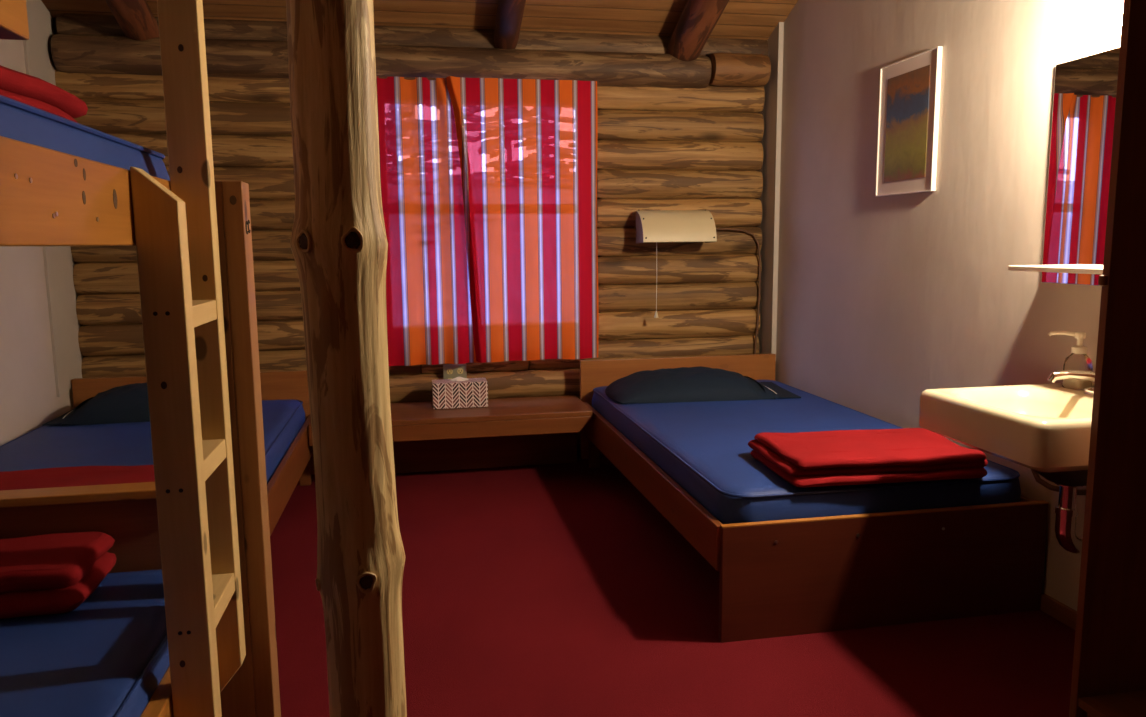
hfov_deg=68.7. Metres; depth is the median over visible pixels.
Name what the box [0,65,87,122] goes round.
folded blanket
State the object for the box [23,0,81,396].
trim
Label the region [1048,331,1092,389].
soap dispenser
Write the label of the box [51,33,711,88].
log beam
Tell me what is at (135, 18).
rafter
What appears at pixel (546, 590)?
floor
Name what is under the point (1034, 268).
shelf
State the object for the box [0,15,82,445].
wall
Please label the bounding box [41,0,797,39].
ceiling
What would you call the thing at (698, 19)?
rafter
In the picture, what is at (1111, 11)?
vanity light
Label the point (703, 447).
mattress
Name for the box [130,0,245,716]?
ladder
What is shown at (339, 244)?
log post
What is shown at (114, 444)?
mattress
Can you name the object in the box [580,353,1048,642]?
bed
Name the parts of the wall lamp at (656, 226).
plate, pull cord, lamp shade, power cord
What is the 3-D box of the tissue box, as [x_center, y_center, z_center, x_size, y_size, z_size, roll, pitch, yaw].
[-0.546,0.158,4.041,0.260,0.144,0.120,-2,8,-11]
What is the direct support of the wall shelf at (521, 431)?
attached to the wall at (658, 148)
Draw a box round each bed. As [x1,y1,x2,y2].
[0,0,280,716]
[71,370,314,535]
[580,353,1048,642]
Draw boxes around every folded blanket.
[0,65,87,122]
[0,465,154,490]
[0,532,115,618]
[748,428,987,486]
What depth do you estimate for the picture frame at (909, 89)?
3.15 m
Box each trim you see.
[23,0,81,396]
[759,22,783,353]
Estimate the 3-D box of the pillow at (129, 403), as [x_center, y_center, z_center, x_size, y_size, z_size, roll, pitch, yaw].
[-1.828,0.168,3.576,0.669,0.125,0.443,-2,8,-11]
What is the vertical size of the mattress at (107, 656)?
0.126 m
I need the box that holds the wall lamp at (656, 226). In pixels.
[636,209,760,353]
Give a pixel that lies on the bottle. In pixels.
(1075, 361)
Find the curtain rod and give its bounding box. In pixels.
[378,76,598,84]
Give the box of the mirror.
[1041,47,1119,285]
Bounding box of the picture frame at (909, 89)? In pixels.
[875,46,942,196]
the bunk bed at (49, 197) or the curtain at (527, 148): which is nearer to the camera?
the bunk bed at (49, 197)
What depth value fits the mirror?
2.36 m
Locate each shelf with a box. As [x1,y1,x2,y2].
[308,395,592,472]
[1008,265,1102,274]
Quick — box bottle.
[1062,353,1092,389]
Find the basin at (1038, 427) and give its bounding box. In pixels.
[919,383,1092,471]
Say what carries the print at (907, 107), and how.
attached to the picture frame at (909, 89)
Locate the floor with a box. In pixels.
[270,456,1075,716]
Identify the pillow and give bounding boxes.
[42,382,149,425]
[605,366,800,403]
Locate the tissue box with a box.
[432,377,487,408]
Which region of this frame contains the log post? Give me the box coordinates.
[286,0,406,716]
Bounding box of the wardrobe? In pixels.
[1069,0,1145,716]
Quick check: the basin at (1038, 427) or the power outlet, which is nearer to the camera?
the basin at (1038, 427)
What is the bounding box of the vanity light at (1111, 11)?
[1100,0,1123,25]
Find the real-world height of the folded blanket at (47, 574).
0.097 m
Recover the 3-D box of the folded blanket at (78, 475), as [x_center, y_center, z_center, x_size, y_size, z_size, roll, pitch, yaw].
[-1.487,0.369,2.283,0.752,0.072,0.354,-2,8,-11]
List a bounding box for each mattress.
[0,95,169,180]
[0,399,304,483]
[0,569,169,716]
[592,380,1020,523]
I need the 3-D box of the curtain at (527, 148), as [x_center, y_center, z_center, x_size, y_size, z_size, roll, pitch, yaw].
[-0.235,-0.657,4.069,0.726,1.346,0.074,-2,8,-11]
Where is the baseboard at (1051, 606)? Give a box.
[1040,593,1076,629]
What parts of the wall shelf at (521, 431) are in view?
shelf, panel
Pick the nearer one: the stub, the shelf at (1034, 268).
the shelf at (1034, 268)
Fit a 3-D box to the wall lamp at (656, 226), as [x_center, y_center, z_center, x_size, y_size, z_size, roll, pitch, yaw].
[0.670,-0.365,4.294,0.690,0.791,0.193,-2,8,-11]
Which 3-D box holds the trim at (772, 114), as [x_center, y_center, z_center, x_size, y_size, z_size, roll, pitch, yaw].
[1.033,-0.857,4.381,0.026,1.735,0.170,-2,8,-11]
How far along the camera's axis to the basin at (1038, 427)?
2.11 m
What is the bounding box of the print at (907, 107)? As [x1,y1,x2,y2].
[884,65,930,181]
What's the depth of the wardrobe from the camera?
1.85 m
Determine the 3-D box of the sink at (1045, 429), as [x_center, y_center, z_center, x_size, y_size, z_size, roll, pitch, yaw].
[1.248,0.310,2.209,0.486,0.479,0.503,-2,8,-11]
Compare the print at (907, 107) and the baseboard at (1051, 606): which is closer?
the baseboard at (1051, 606)
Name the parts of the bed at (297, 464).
headboard, rail, headboard post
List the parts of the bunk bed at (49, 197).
guard rail, rail, rail, post, post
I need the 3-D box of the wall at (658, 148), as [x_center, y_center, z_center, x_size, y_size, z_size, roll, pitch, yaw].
[-0.645,-0.746,4.184,3.403,2.600,0.192,-2,8,-11]
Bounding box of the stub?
[709,52,770,86]
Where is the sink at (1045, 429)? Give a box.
[919,382,1093,554]
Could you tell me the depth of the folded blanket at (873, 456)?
2.46 m
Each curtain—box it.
[376,76,479,365]
[445,76,598,362]
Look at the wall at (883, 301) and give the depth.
3.05 m
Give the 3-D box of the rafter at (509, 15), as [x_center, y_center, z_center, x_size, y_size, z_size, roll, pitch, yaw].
[0.132,-2.187,1.489,0.130,2.088,5.063,-2,8,-11]
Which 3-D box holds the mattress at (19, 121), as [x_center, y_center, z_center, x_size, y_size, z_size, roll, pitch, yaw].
[-1.178,-0.227,0.812,0.995,0.170,1.976,-2,8,-11]
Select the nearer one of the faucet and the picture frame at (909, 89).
the faucet
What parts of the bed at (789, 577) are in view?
headboard post, rail, headboard, footboard, rail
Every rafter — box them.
[105,0,159,40]
[494,0,525,48]
[667,0,728,60]
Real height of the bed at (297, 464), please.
0.542 m
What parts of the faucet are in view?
spout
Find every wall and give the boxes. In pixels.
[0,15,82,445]
[52,13,768,456]
[775,0,1121,610]
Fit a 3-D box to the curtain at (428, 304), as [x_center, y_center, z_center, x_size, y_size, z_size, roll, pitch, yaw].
[-0.691,-0.641,4.008,0.504,1.353,0.061,-2,8,-11]
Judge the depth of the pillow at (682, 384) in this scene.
3.75 m
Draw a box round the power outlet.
[443,364,466,378]
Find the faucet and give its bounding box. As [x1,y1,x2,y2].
[1047,370,1094,395]
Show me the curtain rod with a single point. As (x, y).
(381, 77)

